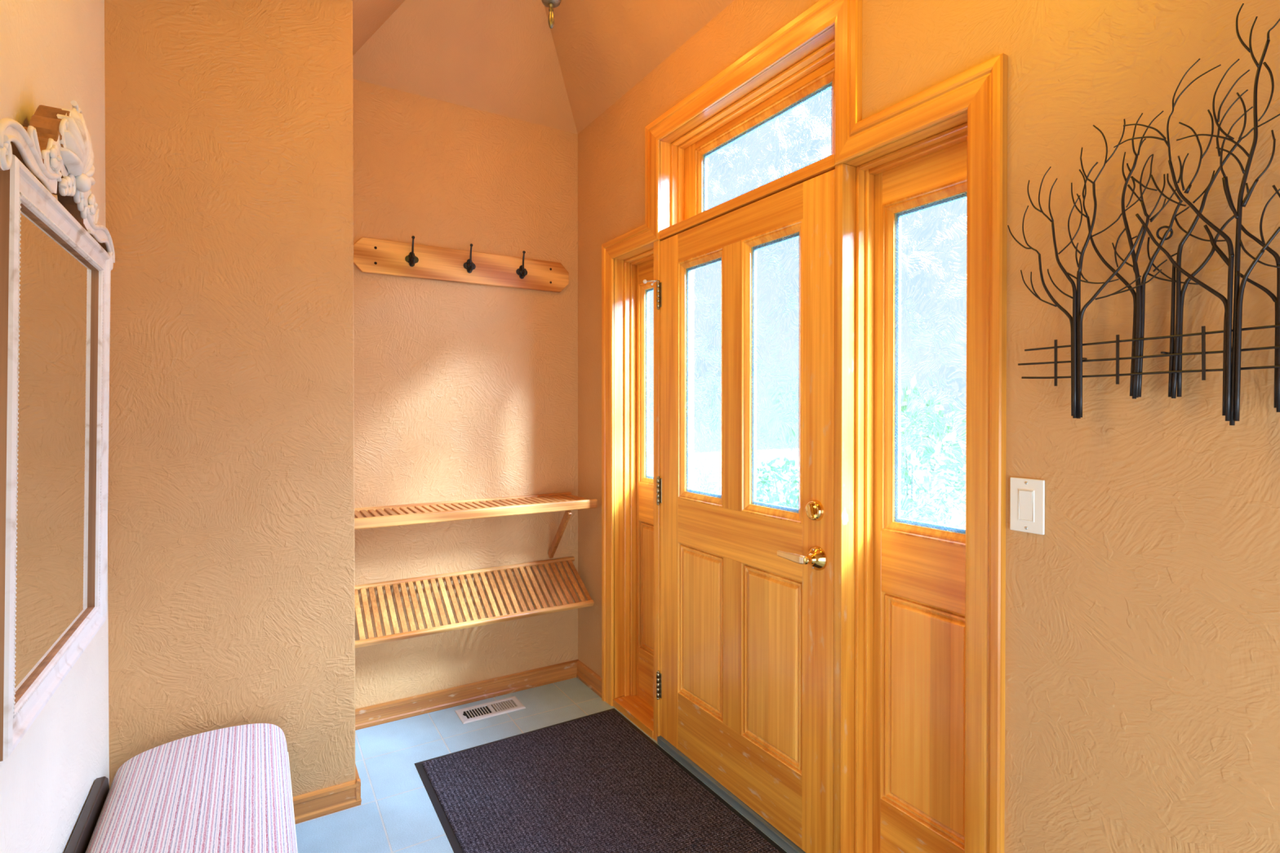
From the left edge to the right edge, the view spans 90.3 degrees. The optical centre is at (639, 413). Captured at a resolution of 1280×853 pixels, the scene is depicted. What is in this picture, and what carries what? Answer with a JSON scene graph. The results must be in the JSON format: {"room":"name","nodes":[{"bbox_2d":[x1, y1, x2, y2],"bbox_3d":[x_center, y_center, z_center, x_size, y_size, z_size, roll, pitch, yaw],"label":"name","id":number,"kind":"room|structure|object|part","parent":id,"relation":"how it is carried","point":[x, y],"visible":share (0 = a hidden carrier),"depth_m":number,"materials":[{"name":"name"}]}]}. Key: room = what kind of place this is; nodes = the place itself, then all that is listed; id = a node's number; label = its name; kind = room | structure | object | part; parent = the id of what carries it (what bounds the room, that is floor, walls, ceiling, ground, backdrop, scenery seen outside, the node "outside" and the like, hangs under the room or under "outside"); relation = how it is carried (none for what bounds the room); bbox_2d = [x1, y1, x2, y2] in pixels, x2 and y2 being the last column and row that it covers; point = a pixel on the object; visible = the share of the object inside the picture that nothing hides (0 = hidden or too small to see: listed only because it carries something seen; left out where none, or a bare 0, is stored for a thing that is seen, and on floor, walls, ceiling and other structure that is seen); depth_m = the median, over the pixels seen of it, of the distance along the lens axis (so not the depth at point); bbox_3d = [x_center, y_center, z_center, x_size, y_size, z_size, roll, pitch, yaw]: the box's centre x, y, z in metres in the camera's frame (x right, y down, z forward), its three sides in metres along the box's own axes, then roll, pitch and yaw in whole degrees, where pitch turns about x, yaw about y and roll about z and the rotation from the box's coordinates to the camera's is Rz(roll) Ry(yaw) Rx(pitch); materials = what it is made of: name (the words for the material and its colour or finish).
{"room":"entryway","nodes":[
{"label":"entryway","id":0,"kind":"room"},
{"bbox_2d":[0,0,109,852],"bbox_3d":[-0.642,-0.038,0.234,0.110,2.943,3.734,0,1,-31],"label":"wall","id":1,"kind":"structure","parent":0,"point":[52,51],"depth_m":1.40,"materials":[{"name":"beige paint"}]},
{"bbox_2d":[0,100,115,761],"bbox_3d":[-1.149,-0.049,1.269,0.088,1.141,0.856,0,1,-31],"label":"wall mirror","id":2,"kind":"object","parent":1,"relation":"attached to","point":[56,262],"visible":1,"depth_m":1.19,"materials":[{"name":"white wood"}]},
{"bbox_2d":[14,207,94,697],"bbox_3d":[-1.159,0.063,1.263,0.007,0.817,0.631,1,0,-31],"label":"mirror glass","id":3,"kind":"object","parent":2,"relation":"attached to","point":[55,599],"depth_m":1.23,"materials":[{"name":"brown mirror"}]},
{"bbox_2d":[49,144,62,171],"bbox_3d":[-1.069,-0.462,1.136,0.057,0.045,0.045,1,0,-31],"label":"ornament","id":4,"kind":"object","parent":2,"relation":"on","point":[55,158],"depth_m":1.14,"materials":[{"name":"white wood"}]},
{"bbox_2d":[88,193,97,215],"bbox_3d":[-1.226,-0.464,1.397,0.057,0.045,0.045,1,0,-31],"label":"ornament","id":5,"kind":"object","parent":2,"relation":"on","point":[92,204],"depth_m":1.40,"materials":[{"name":"white wood"}]},
{"bbox_2d":[104,0,355,797],"bbox_3d":[-1.496,-0.053,2.294,0.775,2.943,0.676,0,1,-31],"label":"wall","id":6,"kind":"structure","parent":0,"point":[229,123],"depth_m":2.02,"materials":[{"name":"paint"}]},
{"bbox_2d":[292,778,360,824],"bbox_3d":[-1.264,1.317,2.040,0.680,0.085,0.017,0,1,-31],"label":"baseboard","id":7,"kind":"structure","parent":6,"relation":"attached to","point":[335,798],"depth_m":2.15,"materials":[{"name":"brown wood"}]},
{"bbox_2d":[355,764,361,806],"bbox_3d":[-1.121,1.314,2.449,0.017,0.085,0.566,0,1,-31],"label":"baseboard","id":8,"kind":"structure","parent":6,"relation":"attached to","point":[357,776],"depth_m":2.21,"materials":[{"name":"brown wood"}]},
{"bbox_2d":[352,79,577,709],"bbox_3d":[-0.769,-0.059,3.063,1.305,2.943,0.110,0,1,-31],"label":"wall","id":9,"kind":"structure","parent":0,"point":[463,391],"depth_m":2.96,"materials":[{"name":"paint"}]},
{"bbox_2d":[353,235,568,293],"bbox_3d":[-0.784,-0.696,2.945,1.010,0.174,0.071,0,1,-31],"label":"coat rack","id":10,"kind":"object","parent":9,"relation":"attached to","point":[371,255],"visible":1,"depth_m":2.92,"materials":[{"name":"brown wood"}]},
{"bbox_2d":[355,659,578,730],"bbox_3d":[-0.796,1.310,2.983,1.125,0.085,0.017,0,1,-31],"label":"baseboard","id":11,"kind":"structure","parent":9,"relation":"attached to","point":[409,707],"depth_m":2.96,"materials":[{"name":"brown wood"}]},
{"bbox_2d":[355,556,594,648],"bbox_3d":[-0.730,0.825,2.869,1.070,0.183,0.273,0,1,-31],"label":"slatted shelf","id":12,"kind":"object","parent":9,"relation":"attached to","point":[362,642],"visible":0.94,"depth_m":2.83,"materials":[{"name":"brown wood"}]},
{"bbox_3d":[-0.795,0.744,2.976,1.070,0.023,0.021,0,1,-31],"label":"rail","id":13,"kind":"part","parent":12,"relation":"part of","materials":[{"name":"brown wood"}]},
{"bbox_3d":[-0.675,0.903,2.760,1.052,0.029,0.028,0,1,-31],"label":"rail","id":14,"kind":"part","parent":12,"relation":"part of","materials":[{"name":"brown wood"}]},
{"bbox_2d":[354,492,597,558],"bbox_3d":[-0.730,0.564,2.861,1.064,0.322,0.287,0,1,-31],"label":"slatted shelf","id":15,"kind":"object","parent":9,"relation":"attached to","point":[466,509],"visible":0.94,"depth_m":2.80,"materials":[{"name":"brown wood"}]},
{"bbox_3d":[-0.803,0.417,2.972,1.054,0.030,0.016,0,1,-31],"label":"rail","id":16,"kind":"part","parent":15,"relation":"part of","materials":[{"name":"brown wood"}]},
{"bbox_3d":[-0.662,0.427,2.747,1.064,0.043,0.024,0,1,-31],"label":"rail","id":17,"kind":"part","parent":15,"relation":"part of","materials":[{"name":"brown wood"}]},
{"bbox_2d":[295,677,787,852],"bbox_3d":[0.021,1.398,1.034,2.060,0.060,4.400,0,1,-31],"label":"floor","id":18,"kind":"structure","parent":0,"point":[396,813],"depth_m":2.48,"materials":[{"name":"blue ceramic"}]},
{"bbox_2d":[64,723,297,852],"bbox_3d":[-1.042,1.160,1.460,0.455,0.408,1.110,0,1,-31],"label":"bench","id":19,"kind":"object","parent":18,"relation":"on","point":[228,789],"visible":1,"depth_m":1.60,"materials":[{"name":"fabric"}]},
{"bbox_3d":[-1.208,1.071,1.315,0.021,0.188,1.035,0,1,-31],"label":"rail","id":20,"kind":"part","parent":19,"relation":"part of","materials":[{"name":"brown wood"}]},
{"bbox_2d":[454,696,525,724],"bbox_3d":[-0.683,1.348,2.910,0.288,0.010,0.140,0,1,-31],"label":"floor vent","id":21,"kind":"object","parent":18,"relation":"in","point":[493,708],"visible":1,"depth_m":2.90,"materials":[{"name":"white metal"}]},
{"bbox_2d":[414,708,786,852],"bbox_3d":[-0.100,1.356,2.037,0.883,0.008,1.534,0,1,-31],"label":"door mat","id":22,"kind":"object","parent":18,"relation":"on","point":[596,783],"visible":1,"depth_m":2.22,"materials":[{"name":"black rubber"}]},
{"bbox_2d":[351,0,734,133],"bbox_3d":[0.025,-1.717,0.955,1.790,0.605,4.300,0,1,-31],"label":"ceiling","id":23,"kind":"structure","parent":0,"point":[500,57],"depth_m":2.76,"materials":[{"name":"paint"}]},
{"bbox_2d":[541,0,561,28],"bbox_3d":[-0.329,-1.652,2.166,0.460,0.710,0.435,0,1,-31],"label":"chandelier","id":24,"kind":"object","parent":23,"relation":"hanging from","point":[551,4],"visible":1,"depth_m":2.13,"materials":[{"name":"brown metal"}]},
{"bbox_3d":[-0.299,-1.436,2.140,0.096,0.121,0.096,0,1,-31],"label":"lamp shade","id":25,"kind":"part","parent":24,"relation":"part of","materials":[{"name":"white glass"}]},
{"bbox_2d":[577,0,1279,852],"bbox_3d":[0.860,-0.047,1.471,0.160,2.943,4.300,0,1,-31],"label":"wall","id":26,"kind":"structure","parent":0,"point":[1142,636],"depth_m":1.23,"materials":[{"name":"paint"}]},
{"bbox_2d":[576,660,601,697],"bbox_3d":[-0.244,1.309,3.141,0.017,0.085,0.287,0,1,-31],"label":"baseboard","id":27,"kind":"structure","parent":26,"relation":"attached to","point":[587,676],"depth_m":3.14,"materials":[{"name":"brown wood"}]},
{"bbox_2d":[601,244,614,706],"bbox_3d":[-0.150,0.277,2.972,0.022,2.152,0.086,0,1,-31],"label":"trim","id":28,"kind":"structure","parent":26,"relation":"attached to","point":[607,263],"depth_m":2.96,"materials":[{"name":"brown wood"}]},
{"bbox_2d":[613,258,624,698],"bbox_3d":[-0.056,0.296,2.987,0.164,2.047,0.014,0,1,-31],"label":"trim","id":29,"kind":"structure","parent":26,"relation":"attached to","point":[618,264],"depth_m":2.95,"materials":[{"name":"brown wood"}]},
{"bbox_2d":[623,260,630,696],"bbox_3d":[-0.061,0.303,2.970,0.028,2.033,0.011,0,1,-31],"label":"trim","id":30,"kind":"structure","parent":26,"relation":"attached to","point":[626,265],"depth_m":2.96,"materials":[{"name":"brown wood"}]},
{"bbox_2d":[601,223,658,260],"bbox_3d":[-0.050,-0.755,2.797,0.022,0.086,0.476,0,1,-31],"label":"trim","id":31,"kind":"structure","parent":26,"relation":"attached to","point":[641,236],"depth_m":2.78,"materials":[{"name":"brown wood"}]},
{"bbox_2d":[630,262,635,696],"bbox_3d":[-0.034,0.303,2.980,0.028,2.033,0.021,0,1,-31],"label":"trim","id":32,"kind":"structure","parent":26,"relation":"attached to","point":[633,268],"depth_m":2.97,"materials":[{"name":"brown wood"}]},
{"bbox_2d":[613,694,653,738],"bbox_3d":[0.035,1.337,2.841,0.168,0.033,0.344,0,1,-31],"label":"trim","id":33,"kind":"structure","parent":26,"relation":"attached to","point":[633,708],"depth_m":2.83,"materials":[{"name":"brown wood"}]},
{"bbox_2d":[625,248,653,262],"bbox_3d":[0.025,-0.706,2.820,0.028,0.011,0.322,0,1,-31],"label":"trim","id":34,"kind":"structure","parent":26,"relation":"attached to","point":[651,251],"depth_m":2.84,"materials":[{"name":"brown wood"}]},
{"bbox_2d":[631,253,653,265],"bbox_3d":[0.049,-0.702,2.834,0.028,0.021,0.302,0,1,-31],"label":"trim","id":35,"kind":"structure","parent":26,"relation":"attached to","point":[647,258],"depth_m":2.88,"materials":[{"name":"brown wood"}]},
{"bbox_2d":[635,258,653,707],"bbox_3d":[0.078,0.305,2.859,0.041,2.032,0.342,0,1,-31],"label":"window","id":36,"kind":"structure","parent":26,"relation":"in","point":[645,270],"depth_m":2.94,"materials":[{"name":"brown wood"}]},
{"bbox_3d":[0.068,0.794,2.857,0.016,0.594,0.260,0,1,-31],"label":"raised panel","id":37,"kind":"part","parent":36,"relation":"part of","materials":[{"name":"brown wood"}]},
{"bbox_3d":[0.078,1.206,2.866,0.040,0.230,0.260,0,1,-31],"label":"rail","id":38,"kind":"part","parent":36,"relation":"part of","materials":[{"name":"brown wood"}]},
{"bbox_3d":[0.078,0.411,2.860,0.040,0.172,0.260,0,1,-31],"label":"rail","id":39,"kind":"part","parent":36,"relation":"part of","materials":[{"name":"brown wood"}]},
{"bbox_3d":[0.078,-0.655,2.852,0.040,0.112,0.260,0,1,-31],"label":"rail","id":40,"kind":"part","parent":36,"relation":"part of","materials":[{"name":"brown wood"}]},
{"bbox_3d":[0.079,-0.137,2.856,0.004,0.872,0.208,0,1,-31],"label":"glass pane","id":41,"kind":"part","parent":36,"relation":"part of","materials":[{"name":"clear glass"}]},
{"bbox_2d":[644,127,660,239],"bbox_3d":[0.051,-0.956,2.629,0.022,0.490,0.086,0,1,-31],"label":"trim","id":42,"kind":"structure","parent":26,"relation":"attached to","point":[652,203],"depth_m":2.62,"materials":[{"name":"brown wood"}]},
{"bbox_2d":[653,240,661,741],"bbox_3d":[0.136,0.322,2.670,0.164,2.066,0.040,0,1,-31],"label":"trim","id":43,"kind":"structure","parent":26,"relation":"attached to","point":[656,244],"depth_m":2.62,"materials":[{"name":"brown wood"}]},
{"bbox_2d":[659,141,671,230],"bbox_3d":[0.146,-0.931,2.644,0.164,0.368,0.014,0,1,-31],"label":"trim","id":44,"kind":"structure","parent":26,"relation":"attached to","point":[664,147],"depth_m":2.61,"materials":[{"name":"brown wood"}]},
{"bbox_2d":[671,142,677,225],"bbox_3d":[0.141,-0.930,2.626,0.028,0.368,0.011,0,1,-31],"label":"trim","id":45,"kind":"structure","parent":26,"relation":"attached to","point":[673,148],"depth_m":2.62,"materials":[{"name":"brown wood"}]},
{"bbox_2d":[677,145,684,222],"bbox_3d":[0.167,-0.931,2.637,0.028,0.368,0.021,0,1,-31],"label":"trim","id":46,"kind":"structure","parent":26,"relation":"attached to","point":[680,151],"depth_m":2.63,"materials":[{"name":"brown wood"}]},
{"bbox_2d":[690,271,693,488],"bbox_3d":[0.174,0.307,2.658,0.112,2.038,0.020,0,1,-31],"label":"trim","id":47,"kind":"structure","parent":26,"relation":"attached to","point":[691,322],"depth_m":2.67,"materials":[{"name":"brown wood"}]},
{"bbox_2d":[657,735,805,852],"bbox_3d":[0.382,1.343,2.262,0.172,0.030,0.924,0,1,-31],"label":"trim","id":48,"kind":"structure","parent":26,"relation":"attached to","point":[776,836],"depth_m":2.21,"materials":[{"name":"grey metal"}]},
{"bbox_2d":[643,168,835,852],"bbox_3d":[0.298,0.311,2.231,0.108,2.026,0.964,0,1,-31],"label":"door","id":49,"kind":"structure","parent":26,"relation":"in","point":[745,676],"depth_m":2.13,"materials":[{"name":"brown wood"}]},
{"bbox_3d":[0.229,0.802,2.385,0.016,0.592,0.283,0,1,-31],"label":"raised panel","id":50,"kind":"part","parent":49,"relation":"part of","materials":[{"name":"brown wood"}]},
{"bbox_3d":[0.239,-0.130,2.385,0.004,0.872,0.231,0,1,-31],"label":"glass pane","id":51,"kind":"part","parent":49,"relation":"part of","materials":[{"name":"clear glass"}]},
{"bbox_3d":[0.339,1.212,2.232,0.044,0.225,0.665,0,1,-31],"label":"rail","id":52,"kind":"part","parent":49,"relation":"part of","materials":[{"name":"brown wood"}]},
{"bbox_3d":[0.339,0.421,2.226,0.044,0.174,0.665,0,1,-31],"label":"rail","id":53,"kind":"part","parent":49,"relation":"part of","materials":[{"name":"brown wood"}]},
{"bbox_3d":[0.339,-0.646,2.218,0.044,0.112,0.665,0,1,-31],"label":"rail","id":54,"kind":"part","parent":49,"relation":"part of","materials":[{"name":"brown wood"}]},
{"bbox_3d":[0.426,0.805,2.058,0.016,0.592,0.283,0,1,-31],"label":"raised panel","id":55,"kind":"part","parent":49,"relation":"part of","materials":[{"name":"brown wood"}]},
{"bbox_3d":[0.436,-0.127,2.058,0.004,0.872,0.231,0,1,-31],"label":"glass pane","id":56,"kind":"part","parent":49,"relation":"part of","materials":[{"name":"clear glass"}]},
{"bbox_3d":[0.449,0.425,1.895,0.017,0.027,0.112,0,1,-31],"label":"lever","id":57,"kind":"part","parent":49,"relation":"part of","materials":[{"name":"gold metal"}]},
{"bbox_3d":[0.501,0.426,1.865,0.053,0.072,0.072,0,1,-31],"label":"lever handle","id":58,"kind":"part","parent":49,"relation":"part of","materials":[{"name":"gold metal"}]},
{"bbox_2d":[644,0,844,140],"bbox_3d":[0.312,-1.154,2.195,0.022,0.086,1.096,0,1,-31],"label":"trim","id":59,"kind":"structure","parent":26,"relation":"attached to","point":[821,15],"depth_m":2.09,"materials":[{"name":"brown wood"}]},
{"bbox_2d":[660,24,835,146],"bbox_3d":[0.388,-1.119,2.241,0.164,0.014,0.952,0,1,-31],"label":"trim","id":60,"kind":"structure","parent":26,"relation":"attached to","point":[828,35],"depth_m":2.13,"materials":[{"name":"brown wood"}]},
{"bbox_2d":[659,154,853,240],"bbox_3d":[0.388,-0.726,2.244,0.165,0.034,0.952,0,1,-31],"label":"trim","id":61,"kind":"structure","parent":26,"relation":"attached to","point":[825,165],"depth_m":2.10,"materials":[{"name":"brown wood"}]},
{"bbox_2d":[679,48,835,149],"bbox_3d":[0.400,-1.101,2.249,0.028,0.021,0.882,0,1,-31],"label":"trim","id":62,"kind":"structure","parent":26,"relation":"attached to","point":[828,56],"depth_m":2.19,"materials":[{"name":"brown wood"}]},
{"bbox_2d":[684,57,835,219],"bbox_3d":[0.429,-0.928,2.267,0.041,0.366,0.922,0,1,-31],"label":"window","id":63,"kind":"structure","parent":26,"relation":"in","point":[821,80],"depth_m":2.25,"materials":[{"name":"brown wood"}]},
{"bbox_3d":[0.428,-1.088,2.269,0.040,0.045,0.730,0,1,-31],"label":"rail","id":64,"kind":"part","parent":63,"relation":"part of","materials":[{"name":"brown wood"}]},
{"bbox_3d":[0.428,-0.921,2.271,0.004,0.238,0.678,0,1,-31],"label":"glass pane","id":65,"kind":"part","parent":63,"relation":"part of","materials":[{"name":"clear glass"}]},
{"bbox_2d":[833,163,856,852],"bbox_3d":[0.632,0.328,1.849,0.164,2.066,0.028,0,1,-31],"label":"trim","id":66,"kind":"structure","parent":26,"relation":"attached to","point":[845,174],"depth_m":1.81,"materials":[{"name":"brown wood"}]},
{"bbox_2d":[834,0,862,164],"bbox_3d":[0.573,-0.949,1.764,0.022,0.490,0.086,0,1,-31],"label":"trim","id":67,"kind":"structure","parent":26,"relation":"attached to","point":[848,20],"depth_m":1.75,"materials":[{"name":"brown wood"}]},
{"bbox_2d":[853,165,864,852],"bbox_3d":[0.630,0.312,1.825,0.028,2.033,0.011,0,1,-31],"label":"trim","id":68,"kind":"structure","parent":26,"relation":"attached to","point":[860,206],"depth_m":1.82,"materials":[{"name":"brown wood"}]},
{"bbox_2d":[862,169,874,852],"bbox_3d":[0.656,0.312,1.835,0.028,2.033,0.021,0,1,-31],"label":"trim","id":69,"kind":"structure","parent":26,"relation":"attached to","point":[868,178],"depth_m":1.82,"materials":[{"name":"brown wood"}]},
{"bbox_2d":[844,111,967,170],"bbox_3d":[0.734,-0.710,1.671,0.164,0.014,0.370,0,1,-31],"label":"trim","id":70,"kind":"structure","parent":26,"relation":"attached to","point":[957,120],"depth_m":1.64,"materials":[{"name":"brown wood"}]},
{"bbox_2d":[868,131,967,174],"bbox_3d":[0.746,-0.693,1.678,0.028,0.021,0.328,0,1,-31],"label":"trim","id":71,"kind":"structure","parent":26,"relation":"attached to","point":[962,137],"depth_m":1.68,"materials":[{"name":"brown wood"}]},
{"bbox_2d":[834,53,1002,165],"bbox_3d":[0.675,-0.746,1.598,0.022,0.086,0.479,0,1,-31],"label":"trim","id":72,"kind":"structure","parent":26,"relation":"attached to","point":[949,98],"depth_m":1.57,"materials":[{"name":"brown wood"}]},
{"bbox_2d":[872,140,967,852],"bbox_3d":[0.775,0.314,1.703,0.041,2.032,0.368,0,1,-31],"label":"window","id":73,"kind":"structure","parent":26,"relation":"in","point":[919,566],"depth_m":1.72,"materials":[{"name":"brown wood"}]},
{"bbox_3d":[0.775,1.214,1.710,0.040,0.230,0.277,0,1,-31],"label":"rail","id":74,"kind":"part","parent":73,"relation":"part of","materials":[{"name":"brown wood"}]},
{"bbox_3d":[0.765,0.802,1.701,0.016,0.594,0.277,0,1,-31],"label":"raised panel","id":75,"kind":"part","parent":73,"relation":"part of","materials":[{"name":"brown wood"}]},
{"bbox_3d":[0.775,0.419,1.704,0.040,0.172,0.277,0,1,-31],"label":"rail","id":76,"kind":"part","parent":73,"relation":"part of","materials":[{"name":"brown wood"}]},
{"bbox_3d":[0.775,-0.646,1.696,0.040,0.112,0.277,0,1,-31],"label":"rail","id":77,"kind":"part","parent":73,"relation":"part of","materials":[{"name":"brown wood"}]},
{"bbox_3d":[0.776,-0.129,1.701,0.004,0.872,0.225,0,1,-31],"label":"glass pane","id":78,"kind":"part","parent":73,"relation":"part of","materials":[{"name":"clear glass"}]},
{"bbox_2d":[964,53,1008,852],"bbox_3d":[0.776,0.288,1.437,0.022,2.152,0.086,0,1,-31],"label":"trim","id":79,"kind":"structure","parent":26,"relation":"attached to","point":[987,113],"depth_m":1.43,"materials":[{"name":"brown wood"}]},
{"bbox_2d":[1009,476,1044,534],"bbox_3d":[0.828,0.196,1.363,0.009,0.116,0.070,0,1,-31],"label":"light switch","id":80,"kind":"object","parent":26,"relation":"attached to","point":[1027,495],"visible":1,"depth_m":1.36,"materials":[{"name":"white plastic"}]},
{"bbox_3d":[0.826,0.196,1.362,0.001,0.069,0.034,0,1,-31],"label":"rocker frame","id":81,"kind":"part","parent":80,"relation":"part of","materials":[{"name":"white plastic"}]},
{"bbox_2d":[1007,3,1279,425],"bbox_3d":[0.948,-0.322,1.114,0.059,0.680,0.581,0,0,-29],"label":"wall sculpture","id":82,"kind":"object","parent":26,"relation":"attached to","point":[1232,348],"visible":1,"depth_m":1.11,"materials":[{"name":"black metal"}]},
{"bbox_3d":[0.832,-0.102,1.274,0.003,0.093,0.005,0,1,-31],"label":"fence post","id":83,"kind":"part","parent":82,"relation":"part of","materials":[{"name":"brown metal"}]},
{"bbox_3d":[0.888,-0.101,1.183,0.003,0.092,0.005,0,1,-31],"label":"fence post","id":84,"kind":"part","parent":82,"relation":"part of","materials":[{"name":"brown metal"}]},
{"bbox_3d":[0.942,-0.104,1.101,0.004,0.009,0.561,0,1,-31],"label":"fence rail","id":85,"kind":"part","parent":82,"relation":"part of","materials":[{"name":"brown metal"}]},
{"bbox_3d":[0.944,-0.074,1.098,0.004,0.009,0.554,0,1,-31],"label":"fence rail","id":86,"kind":"part","parent":82,"relation":"part of","materials":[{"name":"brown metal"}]},
{"bbox_3d":[0.946,-0.135,1.095,0.004,0.013,0.548,0,1,-31],"label":"fence rail","id":87,"kind":"part","parent":82,"relation":"part of","materials":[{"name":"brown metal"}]},
{"bbox_3d":[0.952,-0.102,1.075,0.003,0.091,0.005,0,1,-31],"label":"fence post","id":88,"kind":"part","parent":82,"relation":"part of","materials":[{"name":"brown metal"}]},
{"label":"outside","id":89,"kind":"structure","parent":0,"visible":0},
{"bbox_2d":[648,448,965,528],"bbox_3d":[6.086,1.423,8.316,15.830,0.100,26.000,0,1,-31],"label":"front walk","id":90,"kind":"structure","parent":89,"point":[775,451],"depth_m":15.43,"materials":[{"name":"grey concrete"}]},
{"bbox_2d":[756,453,799,508],"bbox_3d":[1.508,0.904,6.641,1.030,0.974,1.034,0,1,-31],"label":"shrub","id":91,"kind":"object","parent":90,"relation":"on","point":[785,477],"visible":0.21,"depth_m":6.47,"materials":[{"name":"green plant"}]},
{"bbox_2d":[900,377,965,528],"bbox_3d":[2.183,0.539,5.143,1.106,1.723,1.081,0,1,-31],"label":"shrub","id":92,"kind":"object","parent":90,"relation":"on","point":[954,478],"visible":0.19,"depth_m":4.87,"materials":[{"name":"green plant"}]}
]}

